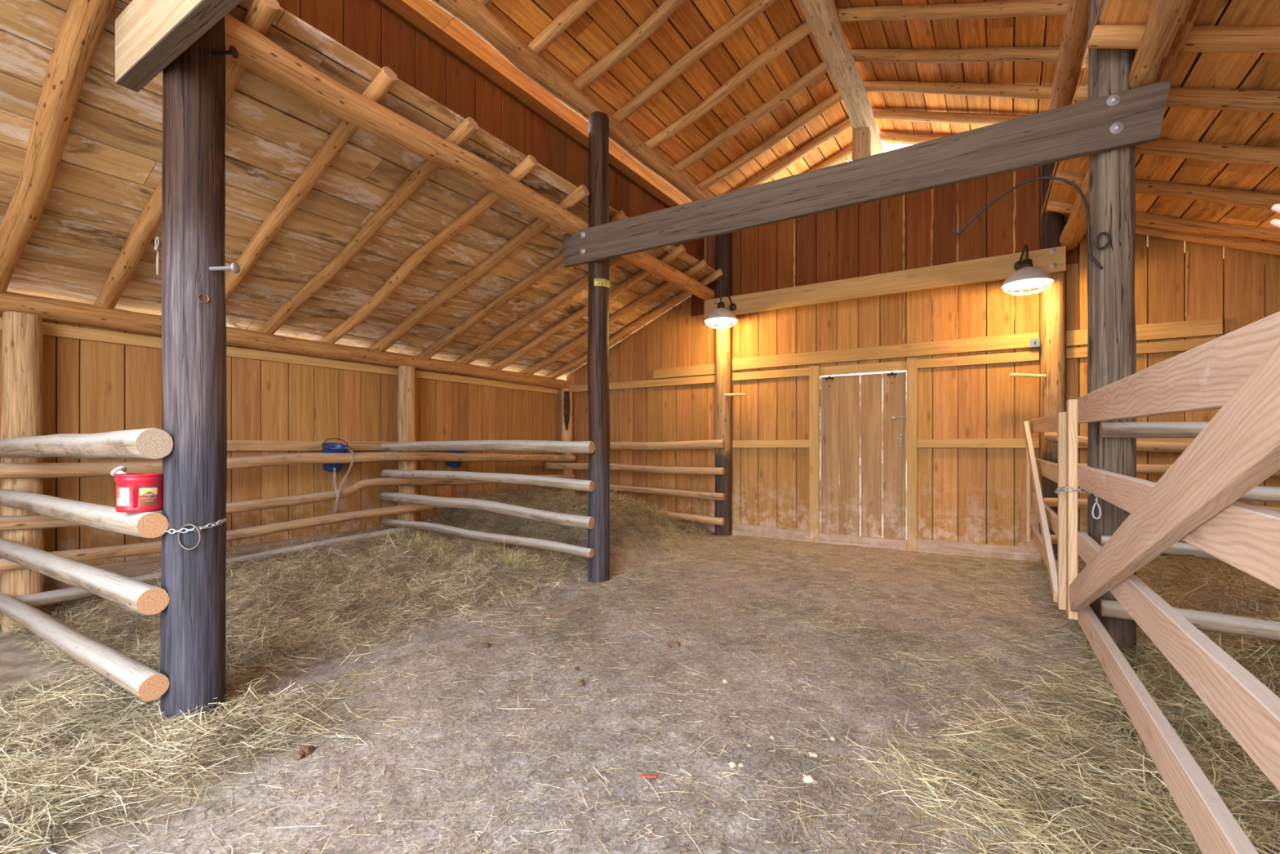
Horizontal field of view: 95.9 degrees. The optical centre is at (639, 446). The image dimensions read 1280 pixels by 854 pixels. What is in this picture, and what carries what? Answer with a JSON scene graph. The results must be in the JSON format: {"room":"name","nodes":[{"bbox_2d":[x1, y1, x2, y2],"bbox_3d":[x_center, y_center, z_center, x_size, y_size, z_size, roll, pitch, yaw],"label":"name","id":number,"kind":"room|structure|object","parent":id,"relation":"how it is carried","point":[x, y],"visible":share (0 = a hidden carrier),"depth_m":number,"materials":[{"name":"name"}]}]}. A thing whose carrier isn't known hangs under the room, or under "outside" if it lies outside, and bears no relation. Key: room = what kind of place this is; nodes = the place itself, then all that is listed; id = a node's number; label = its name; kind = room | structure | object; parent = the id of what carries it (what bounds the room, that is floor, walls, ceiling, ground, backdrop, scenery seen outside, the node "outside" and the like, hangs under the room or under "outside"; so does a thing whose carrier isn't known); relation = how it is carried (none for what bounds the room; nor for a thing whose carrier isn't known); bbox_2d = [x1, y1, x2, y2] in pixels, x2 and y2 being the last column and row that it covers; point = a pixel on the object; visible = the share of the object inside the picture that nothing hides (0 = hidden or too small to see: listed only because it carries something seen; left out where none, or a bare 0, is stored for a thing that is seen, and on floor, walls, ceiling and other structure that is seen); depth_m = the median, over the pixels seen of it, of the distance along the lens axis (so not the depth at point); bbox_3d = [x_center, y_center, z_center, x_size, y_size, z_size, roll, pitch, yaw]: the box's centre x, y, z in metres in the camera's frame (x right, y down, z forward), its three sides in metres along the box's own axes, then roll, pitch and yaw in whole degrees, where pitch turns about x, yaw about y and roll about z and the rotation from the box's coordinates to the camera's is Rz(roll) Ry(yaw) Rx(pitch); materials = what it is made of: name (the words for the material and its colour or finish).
{"room":"farm building","nodes":[
{"label":"farm building","id":0,"kind":"room"},
{"bbox_2d":[0,314,561,625],"bbox_3d":[-3.778,0.160,5.312,0.042,2.280,9.500,0,0,33],"label":"wall","id":1,"kind":"structure","parent":0,"point":[89,386],"depth_m":5.71,"materials":[{"name":"brown wood"}]},
{"bbox_2d":[0,438,397,451],"bbox_3d":[-3.765,-0.013,5.256,0.040,0.102,9.420,0,0,33],"label":"trim","id":2,"kind":"structure","parent":1,"relation":"attached to","point":[232,445],"depth_m":5.72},
{"bbox_2d":[0,520,431,591],"bbox_3d":[-3.765,0.990,5.256,0.040,0.151,9.420,0,0,33],"label":"baseboard","id":3,"kind":"structure","parent":1,"relation":"attached to","point":[136,566],"depth_m":4.80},
{"bbox_2d":[0,316,560,394],"bbox_3d":[-3.772,-0.875,5.261,0.024,0.090,9.420,0,0,33],"label":"wooden beam","id":4,"kind":"structure","parent":1,"relation":"attached to","point":[48,329],"depth_m":5.64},
{"bbox_2d":[0,291,571,389],"bbox_3d":[-3.698,-1.006,5.285,0.182,0.188,9.540,0,0,33],"label":"log","id":5,"kind":"object","parent":1,"relation":"on","point":[49,308],"visible":0.86,"depth_m":5.43,"materials":[{"name":"wood"}]},
{"bbox_2d":[368,184,589,351],"bbox_3d":[-1.867,-1.629,5.900,3.167,1.451,0.149,0,0,28],"label":"rafter","id":6,"kind":"object","parent":5,"relation":"on","point":[578,195],"visible":0.84,"depth_m":5.76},
{"bbox_2d":[545,268,723,378],"bbox_3d":[-0.278,-1.633,8.379,3.173,1.448,0.127,0,0,30],"label":"rafter","id":7,"kind":"object","parent":5,"relation":"on","point":[713,277],"visible":0.66,"depth_m":8.17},
{"bbox_2d":[0,0,715,380],"bbox_3d":[-2.608,-1.671,4.893,3.120,1.365,10.050,0,0,33],"label":"ceiling","id":8,"kind":"structure","parent":0,"point":[109,170],"depth_m":4.26,"materials":[{"name":"wood"}]},
{"bbox_2d":[119,0,704,261],"bbox_3d":[-1.675,-2.578,3.960,0.042,0.915,9.480,0,0,33],"label":"wall","id":9,"kind":"structure","parent":0,"point":[364,27],"depth_m":4.36,"materials":[{"name":"brown wood"}]},
{"bbox_2d":[373,0,679,208],"bbox_3d":[-1.649,-2.991,3.926,0.040,0.113,9.450,0,0,33],"label":"trim","id":10,"kind":"structure","parent":9,"relation":"attached to","point":[398,8],"depth_m":4.71,"materials":[{"name":"brown wood"}]},
{"bbox_2d":[401,0,852,204],"bbox_3d":[-0.599,-3.604,3.820,2.268,0.817,10.400,0,0,33],"label":"ceiling","id":11,"kind":"structure","parent":0,"point":[606,24],"depth_m":5.52,"materials":[{"name":"wood"}]},
{"bbox_2d":[0,497,1279,853],"bbox_3d":[0.078,1.026,2.588,9.450,0.747,10.050,0,0,33],"label":"floor","id":12,"kind":"structure","parent":0,"point":[14,665],"depth_m":2.80,"materials":[{"name":"soil"}]},
{"bbox_2d":[0,311,44,632],"bbox_3d":[-4.337,0.185,4.057,0.213,2.230,0.220,0,0,-34],"label":"log post","id":13,"kind":"object","parent":12,"relation":"on","point":[22,398],"visible":0.59,"depth_m":3.99,"materials":[{"name":"wood"}]},
{"bbox_2d":[160,17,226,728],"bbox_3d":[-2.104,-0.840,2.729,0.250,4.440,0.249,0,0,33],"label":"log post","id":14,"kind":"object","parent":12,"relation":"on","point":[193,624],"visible":0.88,"depth_m":2.64,"materials":[{"name":"brown wood"}]},
{"bbox_2d":[0,537,168,615],"bbox_3d":[-3.305,0.681,3.279,2.702,0.125,0.125,0,0,32],"label":"fence rail","id":15,"kind":"object","parent":14,"relation":"attached to","point":[137,596],"visible":0.98,"depth_m":2.86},
{"bbox_2d":[0,488,168,537],"bbox_3d":[-3.307,0.347,3.280,2.698,0.126,0.126,0,0,32],"label":"fence rail","id":16,"kind":"object","parent":14,"relation":"attached to","point":[140,524],"visible":0.95,"depth_m":2.87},
{"bbox_2d":[114,472,163,512],"bbox_3d":[-2.270,0.206,2.626,0.182,0.168,0.182,0,0,33],"label":"can","id":17,"kind":"object","parent":16,"relation":"on","point":[135,492],"visible":0.97,"depth_m":2.56,"materials":[{"name":"red plastic"}]},
{"bbox_2d":[0,591,169,701],"bbox_3d":[-3.302,1.061,3.277,2.710,0.120,0.120,0,0,32],"label":"fence rail","id":18,"kind":"object","parent":14,"relation":"attached to","point":[142,681],"visible":0.99,"depth_m":2.89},
{"bbox_2d":[0,427,173,459],"bbox_3d":[-3.296,-0.002,3.274,2.722,0.146,0.142,-1,0,32],"label":"fence rail","id":19,"kind":"object","parent":14,"relation":"attached to","point":[150,443],"visible":1,"depth_m":2.79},
{"bbox_2d":[115,0,242,92],"bbox_3d":[-0.441,-1.850,1.467,4.720,0.303,0.085,0,0,33],"label":"tie beam","id":20,"kind":"structure","parent":14,"relation":"attached to","point":[150,35],"depth_m":2.48,"materials":[{"name":"brown wood"}]},
{"bbox_2d":[120,0,715,300],"bbox_3d":[-1.551,-2.084,3.846,0.227,0.224,9.421,0,-1,33],"label":"log","id":21,"kind":"object","parent":14,"relation":"attached to","point":[257,53],"visible":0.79,"depth_m":3.70,"materials":[{"name":"wood"}]},
{"bbox_2d":[0,0,117,293],"bbox_3d":[-3.500,-1.623,3.353,3.147,1.463,0.167,0,0,34],"label":"rafter","id":22,"kind":"object","parent":21,"relation":"on","point":[84,23],"visible":0.99,"depth_m":3.10,"materials":[{"name":"wood"}]},
{"bbox_2d":[93,0,279,309],"bbox_3d":[-3.188,-1.625,3.841,3.141,1.436,0.129,0,0,34],"label":"rafter","id":23,"kind":"object","parent":21,"relation":"on","point":[261,14],"visible":0.41,"depth_m":3.91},
{"bbox_2d":[225,66,397,301],"bbox_3d":[-2.837,-1.626,4.392,3.137,1.431,0.124,0,0,33],"label":"rafter","id":24,"kind":"object","parent":21,"relation":"on","point":[385,79],"visible":0.59,"depth_m":4.08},
{"bbox_2d":[257,116,478,334],"bbox_3d":[-2.514,-1.625,4.896,3.142,1.437,0.138,0,0,31],"label":"rafter","id":25,"kind":"object","parent":21,"relation":"on","point":[468,126],"visible":0.75,"depth_m":4.70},
{"bbox_2d":[320,154,537,343],"bbox_3d":[-2.198,-1.625,5.392,3.141,1.431,0.143,0,0,31],"label":"rafter","id":26,"kind":"object","parent":21,"relation":"on","point":[529,163],"visible":0.87,"depth_m":5.19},
{"bbox_2d":[417,210,626,359],"bbox_3d":[-1.536,-1.625,6.435,3.147,1.434,0.121,0,0,28],"label":"rafter","id":27,"kind":"object","parent":21,"relation":"on","point":[557,260],"visible":0.75,"depth_m":6.41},
{"bbox_2d":[456,256,626,364],"bbox_3d":[-1.204,-1.629,6.937,3.174,1.450,0.130,0,0,27],"label":"rafter","id":28,"kind":"object","parent":21,"relation":"on","point":[583,282],"visible":0.64,"depth_m":6.94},
{"bbox_2d":[490,244,685,370],"bbox_3d":[-0.885,-1.631,7.426,3.180,1.445,0.139,0,0,27],"label":"rafter","id":29,"kind":"object","parent":21,"relation":"on","point":[673,255],"visible":0.73,"depth_m":7.36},
{"bbox_2d":[520,259,707,374],"bbox_3d":[-0.565,-1.628,7.941,3.166,1.442,0.116,0,0,28],"label":"rafter","id":30,"kind":"object","parent":21,"relation":"on","point":[701,264],"visible":0.75,"depth_m":7.74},
{"bbox_2d":[0,614,417,853],"bbox_3d":[-2.333,1.200,2.522,2.140,0.247,1.957,0,0,33],"label":"hay","id":31,"kind":"object","parent":12,"relation":"on","point":[8,763],"visible":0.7,"depth_m":2.38,"materials":[{"name":"plant"}]},
{"bbox_2d":[0,524,590,750],"bbox_3d":[-2.309,1.066,4.642,3.260,0.447,3.526,0,0,33],"label":"bedding","id":32,"kind":"object","parent":12,"relation":"on","point":[90,604],"visible":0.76,"depth_m":4.30,"materials":[{"name":"plant"}]},
{"bbox_2d":[396,365,416,520],"bbox_3d":[-2.708,0.160,6.694,0.203,2.180,0.202,0,0,33],"label":"log post","id":33,"kind":"object","parent":12,"relation":"on","point":[406,374],"visible":0.59,"depth_m":6.62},
{"bbox_2d":[361,519,537,591],"bbox_3d":[-2.106,0.994,5.881,3.028,0.423,0.994,0,0,33],"label":"hay","id":34,"kind":"object","parent":12,"relation":"on","point":[388,537],"visible":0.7,"depth_m":5.58,"materials":[{"name":"plant"}]},
{"bbox_2d":[415,484,717,575],"bbox_3d":[-0.750,0.848,7.267,3.112,0.758,3.071,0,0,33],"label":"hay","id":35,"kind":"object","parent":12,"relation":"on","point":[564,502],"visible":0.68,"depth_m":6.72,"materials":[{"name":"plant"}]},
{"bbox_2d":[560,387,573,497],"bbox_3d":[-1.152,0.165,9.092,0.200,2.170,0.206,0,0,-27],"label":"log post","id":36,"kind":"object","parent":12,"relation":"on","point":[566,416],"visible":0.59,"depth_m":9.01,"materials":[{"name":"brown wood"}]},
{"bbox_2d":[13,520,448,607],"bbox_3d":[-3.070,0.996,5.838,0.110,0.174,7.551,0,1,33],"label":"fence rail","id":37,"kind":"object","parent":36,"relation":"attached to","point":[42,598],"visible":0.38,"depth_m":4.99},
{"bbox_2d":[0,490,575,571],"bbox_3d":[-3.069,0.741,5.838,0.122,0.167,7.551,0,1,33],"label":"fence rail","id":38,"kind":"object","parent":36,"relation":"attached to","point":[138,548],"visible":0.59,"depth_m":5.15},
{"bbox_2d":[0,451,575,478],"bbox_3d":[-3.067,0.138,5.837,0.126,0.177,7.550,0,0,33],"label":"fence rail","id":39,"kind":"object","parent":36,"relation":"attached to","point":[77,469],"visible":0.89,"depth_m":5.26,"materials":[{"name":"wood"}]},
{"bbox_2d":[0,474,575,530],"bbox_3d":[-2.776,0.458,6.304,0.112,0.250,6.450,0,0,33],"label":"fence rail","id":40,"kind":"object","parent":36,"relation":"attached to","point":[35,521],"visible":0.62,"depth_m":5.41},
{"bbox_2d":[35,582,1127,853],"bbox_3d":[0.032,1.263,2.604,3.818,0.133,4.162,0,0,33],"label":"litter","id":41,"kind":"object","parent":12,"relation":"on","point":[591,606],"visible":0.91,"depth_m":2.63,"materials":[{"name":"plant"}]},
{"bbox_2d":[2,573,1179,853],"bbox_3d":[0.176,1.257,2.793,3.736,0.145,4.343,0,0,33],"label":"litter","id":42,"kind":"object","parent":12,"relation":"on","point":[886,642],"visible":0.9,"depth_m":2.65,"materials":[{"name":"plant"}]},
{"bbox_2d":[587,111,609,582],"bbox_3d":[-0.383,-0.855,5.354,0.212,4.410,0.204,0,0,-29],"label":"log post","id":43,"kind":"object","parent":12,"relation":"on","point":[598,500],"visible":0.85,"depth_m":5.27,"materials":[{"name":"wood"}]},
{"bbox_2d":[380,491,595,528],"bbox_3d":[-1.655,0.624,5.871,2.775,0.240,0.128,0,0,28],"label":"fence rail","id":44,"kind":"object","parent":43,"relation":"attached to","point":[548,517],"visible":1,"depth_m":5.71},
{"bbox_2d":[381,518,594,557],"bbox_3d":[-1.658,0.904,5.867,2.773,0.198,0.107,0,0,28],"label":"fence rail","id":45,"kind":"object","parent":43,"relation":"attached to","point":[586,552],"visible":0.99,"depth_m":5.71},
{"bbox_2d":[380,440,595,453],"bbox_3d":[-1.656,-0.004,5.870,2.770,0.131,0.122,0,0,28],"label":"fence rail","id":46,"kind":"object","parent":43,"relation":"attached to","point":[544,446],"visible":0.98,"depth_m":5.69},
{"bbox_2d":[381,469,595,491],"bbox_3d":[-1.656,0.314,5.870,2.770,0.124,0.110,1,1,28],"label":"fence rail","id":47,"kind":"object","parent":43,"relation":"attached to","point":[543,481],"visible":1,"depth_m":5.70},
{"bbox_2d":[563,79,1171,267],"bbox_3d":[1.083,-1.835,4.264,4.245,0.304,0.064,0,0,33],"label":"tie beam","id":48,"kind":"structure","parent":43,"relation":"attached to","point":[1133,117],"depth_m":3.82,"materials":[{"name":"grey wood"}]},
{"bbox_2d":[715,232,731,536],"bbox_3d":[1.106,-0.880,7.692,0.218,4.360,0.221,0,0,33],"label":"log post","id":49,"kind":"object","parent":12,"relation":"on","point":[722,247],"visible":0.69,"depth_m":7.60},
{"bbox_2d":[429,0,708,201],"bbox_3d":[-1.328,-3.160,4.077,0.244,0.227,10.050,0,0,33],"label":"log","id":50,"kind":"object","parent":49,"relation":"on","point":[473,14],"visible":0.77,"depth_m":4.89,"materials":[{"name":"wood"}]},
{"bbox_2d":[528,0,598,55],"bbox_3d":[-0.138,-3.571,4.297,2.024,0.799,0.126,0,0,32],"label":"rafter","id":51,"kind":"object","parent":50,"relation":"on","point":[576,8],"visible":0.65,"depth_m":4.58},
{"bbox_2d":[571,0,685,91],"bbox_3d":[0.167,-3.572,4.775,2.024,0.798,0.133,0,0,33],"label":"rafter","id":52,"kind":"object","parent":50,"relation":"on","point":[668,7],"visible":0.81,"depth_m":4.92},
{"bbox_2d":[612,0,776,123],"bbox_3d":[0.498,-3.572,5.296,2.024,0.798,0.117,0,0,32],"label":"rafter","id":53,"kind":"object","parent":50,"relation":"on","point":[756,7],"visible":0.84,"depth_m":5.27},
{"bbox_2d":[644,21,810,150],"bbox_3d":[0.828,-3.572,5.812,2.024,0.798,0.133,0,0,33],"label":"rafter","id":54,"kind":"object","parent":50,"relation":"on","point":[802,30],"visible":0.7,"depth_m":5.73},
{"bbox_2d":[673,61,827,173],"bbox_3d":[1.161,-3.573,6.337,2.024,0.799,0.117,0,0,33],"label":"rafter","id":55,"kind":"object","parent":50,"relation":"on","point":[820,69],"visible":0.78,"depth_m":6.25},
{"bbox_2d":[695,91,843,191],"bbox_3d":[1.483,-3.572,6.841,2.024,0.804,0.126,0,0,32],"label":"rafter","id":56,"kind":"object","parent":50,"relation":"on","point":[834,99],"visible":0.8,"depth_m":6.77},
{"bbox_2d":[733,117,852,191],"bbox_3d":[1.793,-3.572,7.330,2.025,0.801,0.119,0,0,33],"label":"rafter","id":57,"kind":"object","parent":50,"relation":"on","point":[843,126],"visible":0.56,"depth_m":7.16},
{"bbox_2d":[545,462,724,475],"bbox_3d":[-0.165,0.296,8.162,2.823,0.119,0.119,1,0,27],"label":"fence rail","id":58,"kind":"object","parent":49,"relation":"attached to","point":[622,467],"visible":0.88,"depth_m":7.98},
{"bbox_2d":[609,440,724,450],"bbox_3d":[-0.165,-0.016,8.163,2.823,0.133,0.121,-1,0,27],"label":"fence rail","id":59,"kind":"object","parent":49,"relation":"attached to","point":[698,444],"visible":0.56,"depth_m":7.83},
{"bbox_2d":[609,484,724,500],"bbox_3d":[-0.165,0.596,8.164,2.826,0.201,0.106,0,0,27],"label":"fence rail","id":60,"kind":"object","parent":49,"relation":"attached to","point":[662,491],"visible":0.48,"depth_m":7.83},
{"bbox_2d":[570,533,1146,672],"bbox_3d":[1.840,1.167,5.408,4.019,0.174,3.211,0,0,33],"label":"litter","id":61,"kind":"object","parent":12,"relation":"on","point":[715,536],"visible":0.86,"depth_m":4.87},
{"bbox_2d":[1040,161,1065,562],"bbox_3d":[4.130,-0.880,5.766,0.205,4.360,0.199,0,0,-30],"label":"log post","id":62,"kind":"object","parent":12,"relation":"on","point":[1053,305],"visible":0.48,"depth_m":5.69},
{"bbox_2d":[704,245,1066,318],"bbox_3d":[2.497,-1.830,6.641,3.875,0.243,0.064,0,0,33],"label":"tie beam","id":63,"kind":"structure","parent":62,"relation":"attached to","point":[1053,260],"depth_m":6.40,"materials":[{"name":"wood"}]},
{"bbox_2d":[704,289,737,328],"bbox_3d":[1.031,-1.749,7.295,0.418,0.494,0.452,0,0,33],"label":"lamp","id":64,"kind":"object","parent":63,"relation":"attached to","point":[721,315],"visible":1,"depth_m":7.24,"materials":[{"name":"metal"}]},
{"bbox_2d":[1001,244,1053,295],"bbox_3d":[3.716,-1.709,5.544,0.418,0.494,0.522,0,0,33],"label":"lamp","id":65,"kind":"object","parent":63,"relation":"attached to","point":[1026,276],"visible":1,"depth_m":5.47,"materials":[{"name":"metal"}]},
{"bbox_2d":[1043,431,1191,452],"bbox_3d":[5.163,-0.055,4.941,2.804,0.210,0.097,0,0,33],"label":"fence rail","id":66,"kind":"object","parent":62,"relation":"attached to","point":[1167,446],"visible":0.37,"depth_m":5.24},
{"bbox_3d":[2.666,-3.104,6.744,4.250,0.190,0.177,0,0,33],"label":"log","id":67,"kind":"object","parent":62,"relation":"on","visible":0},
{"bbox_2d":[852,126,871,160],"bbox_3d":[2.554,-3.470,6.649,0.195,0.620,0.160,0,0,33],"label":"post","id":68,"kind":"object","parent":67,"relation":"on","point":[861,139],"visible":0.53,"depth_m":6.58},
{"bbox_2d":[796,0,884,155],"bbox_3d":[0.253,-3.866,2.992,0.299,0.662,9.930,0,0,33],"label":"log","id":69,"kind":"object","parent":68,"relation":"on","point":[821,16],"visible":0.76,"depth_m":5.60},
{"bbox_2d":[844,630,1279,853],"bbox_3d":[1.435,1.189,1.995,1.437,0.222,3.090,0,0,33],"label":"hay","id":70,"kind":"object","parent":12,"relation":"on","point":[1073,771],"visible":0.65,"depth_m":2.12,"materials":[{"name":"plant"}]},
{"bbox_2d":[1086,0,1136,657],"bbox_3d":[2.751,-0.875,3.369,0.227,4.410,0.230,0,0,33],"label":"log post","id":71,"kind":"object","parent":12,"relation":"on","point":[1112,332],"visible":0.59,"depth_m":3.29,"materials":[{"name":"wood"}]},
{"bbox_2d":[954,176,1111,269],"bbox_3d":[2.353,-1.321,3.508,0.786,0.610,0.044,0,0,38],"label":"cable","id":72,"kind":"object","parent":71,"relation":"attached to","point":[1072,184],"visible":1,"depth_m":3.35,"materials":[{"name":"metal"}]},
{"bbox_2d":[1022,411,1066,609],"bbox_3d":[3.179,0.366,4.565,0.099,1.268,2.330,0,0,30],"label":"gate","id":73,"kind":"object","parent":71,"relation":"attached to","point":[1057,473],"visible":0.94,"depth_m":4.07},
{"bbox_2d":[1059,0,1204,250],"bbox_3d":[1.903,-2.095,1.634,0.223,0.232,9.410,0,-1,30],"label":"log","id":74,"kind":"object","parent":71,"relation":"attached to","point":[1166,17],"visible":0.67,"depth_m":2.99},
{"bbox_2d":[1073,84,1279,113],"bbox_3d":[4.120,-1.729,2.949,3.058,1.238,0.136,0,0,32],"label":"rafter","id":75,"kind":"object","parent":74,"relation":"on","point":[1214,99],"visible":0.65,"depth_m":3.36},
{"bbox_2d":[1087,24,1279,53],"bbox_3d":[3.800,-1.727,2.432,3.045,1.228,0.133,0,0,32],"label":"rafter","id":76,"kind":"object","parent":74,"relation":"on","point":[1201,38],"visible":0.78,"depth_m":2.95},
{"bbox_2d":[1135,138,1279,166],"bbox_3d":[4.487,-1.733,3.544,3.079,1.240,0.139,0,0,32],"label":"rafter","id":77,"kind":"object","parent":74,"relation":"on","point":[1197,150],"visible":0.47,"depth_m":3.88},
{"bbox_2d":[1099,421,1209,438],"bbox_3d":[3.718,-0.087,2.538,2.656,0.101,0.097,1,0,33],"label":"fence rail","id":78,"kind":"object","parent":71,"relation":"attached to","point":[1193,428],"visible":0.61,"depth_m":3.13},
{"bbox_2d":[1100,535,1219,559],"bbox_3d":[3.717,0.579,2.537,2.656,0.088,0.085,2,1,33],"label":"fence rail","id":79,"kind":"object","parent":71,"relation":"attached to","point":[1180,548],"visible":0.29,"depth_m":3.05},
{"bbox_2d":[1066,311,1279,853],"bbox_3d":[1.736,0.366,2.048,0.086,1.311,3.326,0,0,32],"label":"gate","id":80,"kind":"object","parent":71,"relation":"attached to","point":[1237,373],"visible":0.98,"depth_m":1.35,"materials":[{"name":"brown wood"}]},
{"bbox_2d":[1099,599,1279,640],"bbox_3d":[3.717,0.915,2.536,2.655,0.107,0.113,0,0,33],"label":"fence rail","id":81,"kind":"object","parent":71,"relation":"attached to","point":[1201,620],"visible":0.67,"depth_m":2.97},
{"bbox_2d":[1154,481,1279,502],"bbox_3d":[3.717,0.246,2.536,2.656,0.099,0.107,0,0,33],"label":"fence rail","id":82,"kind":"object","parent":71,"relation":"attached to","point":[1259,493],"visible":0.16,"depth_m":2.90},
{"bbox_2d":[1022,551,1279,655],"bbox_3d":[4.427,1.018,3.935,3.178,0.402,3.039,0,0,33],"label":"bedding","id":83,"kind":"object","parent":12,"relation":"on","point":[1211,562],"visible":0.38,"depth_m":4.13,"materials":[{"name":"plant"}]},
{"bbox_2d":[566,165,1279,561],"bbox_3d":[2.695,-0.880,6.836,9.200,4.360,0.036,0,0,33],"label":"wall","id":84,"kind":"structure","parent":0,"point":[965,495],"depth_m":6.52,"materials":[{"name":"brown wood"}]},
{"bbox_2d":[568,375,715,391],"bbox_3d":[-0.061,-0.925,8.549,2.610,0.102,0.045,0,0,33],"label":"trim","id":85,"kind":"structure","parent":84,"relation":"attached to","point":[707,379],"depth_m":8.34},
{"bbox_2d":[653,364,715,378],"bbox_3d":[0.622,-1.060,8.114,0.990,0.141,0.045,0,0,33],"label":"trim","id":86,"kind":"structure","parent":84,"relation":"attached to","point":[708,369],"depth_m":8.09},
{"bbox_2d":[732,523,809,542],"bbox_3d":[1.676,1.103,7.442,1.030,0.156,0.045,0,0,33],"label":"baseboard","id":87,"kind":"structure","parent":84,"relation":"attached to","point":[782,533],"depth_m":7.40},
{"bbox_2d":[732,367,809,381],"bbox_3d":[1.678,-0.935,7.444,1.030,0.100,0.040,0,0,33],"label":"trim","id":88,"kind":"structure","parent":84,"relation":"attached to","point":[795,372],"depth_m":7.41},
{"bbox_2d":[732,440,809,448],"bbox_3d":[1.678,-0.040,7.444,1.030,0.101,0.040,0,0,33],"label":"trim","id":89,"kind":"structure","parent":84,"relation":"attached to","point":[735,443],"depth_m":7.43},
{"bbox_2d":[809,358,917,551],"bbox_3d":[2.628,0.110,6.852,1.211,2.220,0.082,0,0,33],"label":"door","id":90,"kind":"structure","parent":84,"relation":"in","point":[868,422],"depth_m":6.84,"materials":[{"name":"brown wood"}]},
{"bbox_2d":[732,332,1039,370],"bbox_3d":[2.663,-1.100,6.814,3.370,0.151,0.045,0,0,33],"label":"wooden beam","id":91,"kind":"structure","parent":84,"relation":"attached to","point":[1022,340],"depth_m":6.63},
{"bbox_2d":[917,350,1039,368],"bbox_3d":[3.609,-0.934,6.214,1.130,0.101,0.040,0,0,33],"label":"trim","id":92,"kind":"structure","parent":84,"relation":"attached to","point":[1028,356],"depth_m":6.17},
{"bbox_2d":[917,438,1039,448],"bbox_3d":[3.609,-0.040,6.214,1.130,0.101,0.040,0,0,33],"label":"trim","id":93,"kind":"structure","parent":84,"relation":"attached to","point":[956,442],"depth_m":6.19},
{"bbox_2d":[916,538,1041,561],"bbox_3d":[3.646,1.110,6.188,1.220,0.150,0.045,0,0,33],"label":"baseboard","id":94,"kind":"structure","parent":84,"relation":"attached to","point":[943,547],"depth_m":6.18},
{"bbox_2d":[1065,337,1218,359],"bbox_3d":[4.991,-0.935,5.331,1.710,0.102,0.045,0,0,33],"label":"trim","id":95,"kind":"structure","parent":84,"relation":"attached to","point":[1183,344],"depth_m":5.39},
{"bbox_2d":[1065,317,1222,346],"bbox_3d":[4.746,-1.085,5.487,1.130,0.152,0.045,0,0,33],"label":"trim","id":96,"kind":"structure","parent":84,"relation":"attached to","point":[1208,326],"depth_m":5.36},
{"bbox_2d":[834,0,1088,144],"bbox_3d":[1.354,-3.603,2.576,2.268,0.818,10.400,0,0,33],"label":"ceiling","id":97,"kind":"structure","parent":0,"point":[1023,31],"depth_m":5.44,"materials":[{"name":"wood"}]},
{"bbox_2d":[1040,0,1279,252],"bbox_3d":[3.153,-1.790,1.221,3.085,1.171,10.179,0,0,30],"label":"ceiling","id":98,"kind":"structure","parent":0,"point":[1247,71],"depth_m":3.71,"materials":[{"name":"wood"}]},
{"bbox_3d":[4.015,0.150,0.347,0.022,2.300,9.494,0,0,33],"label":"wall","id":99,"kind":"structure","parent":0,"visible":0},
{"bbox_3d":[3.959,-1.100,0.406,0.182,0.184,9.540,0,0,32],"label":"log","id":100,"kind":"object","parent":99,"relation":"on","visible":0},
{"bbox_2d":[1045,200,1279,239],"bbox_3d":[5.214,-1.738,4.715,3.112,1.254,0.152,0,0,33],"label":"rafter","id":101,"kind":"object","parent":100,"relation":"on","point":[1157,221],"visible":0.69,"depth_m":4.97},
{"bbox_2d":[1052,171,1279,210],"bbox_3d":[4.853,-1.736,4.133,3.097,1.248,0.128,0,0,32],"label":"rafter","id":102,"kind":"object","parent":100,"relation":"on","point":[1239,197],"visible":0.71,"depth_m":4.43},
{"bbox_2d":[1135,224,1279,255],"bbox_3d":[5.462,-1.698,4.896,2.888,1.169,0.143,0,0,31],"label":"rafter","id":103,"kind":"object","parent":100,"relation":"on","point":[1273,247],"visible":0.43,"depth_m":5.06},
{"bbox_3d":[-0.397,-0.830,-2.298,0.249,4.460,0.245,0,0,33],"label":"log post","id":104,"kind":"object","parent":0,"visible":0},
{"bbox_2d":[1048,0,1088,110],"bbox_3d":[1.944,-3.151,1.992,0.229,0.230,10.058,0,0,30],"label":"log","id":105,"kind":"object","parent":104,"relation":"on","point":[1073,49],"visible":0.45,"depth_m":4.53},
{"bbox_2d":[878,130,951,143],"bbox_3d":[3.858,-3.571,6.753,2.024,0.799,0.118,0,0,32],"label":"rafter","id":106,"kind":"object","parent":105,"relation":"on","point":[907,137],"visible":0.24,"depth_m":7.06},
{"bbox_2d":[871,107,1028,125],"bbox_3d":[3.545,-3.572,6.261,2.024,0.801,0.119,0,0,32],"label":"rafter","id":107,"kind":"object","parent":105,"relation":"on","point":[971,118],"visible":0.55,"depth_m":6.34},
{"bbox_2d":[836,0,1070,22],"bbox_3d":[2.571,-3.573,4.734,2.025,0.800,0.120,0,0,32],"label":"rafter","id":108,"kind":"object","parent":105,"relation":"on","point":[1009,8],"visible":0.81,"depth_m":4.68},
{"bbox_2d":[862,80,1053,99],"bbox_3d":[3.226,-3.571,5.761,2.024,0.800,0.115,0,0,32],"label":"rafter","id":109,"kind":"object","parent":105,"relation":"on","point":[1007,91],"visible":0.79,"depth_m":5.73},
{"bbox_2d":[849,46,1088,63],"bbox_3d":[2.912,-3.571,5.268,2.024,0.801,0.129,0,0,32],"label":"rafter","id":110,"kind":"object","parent":105,"relation":"on","point":[998,54],"visible":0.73,"depth_m":5.22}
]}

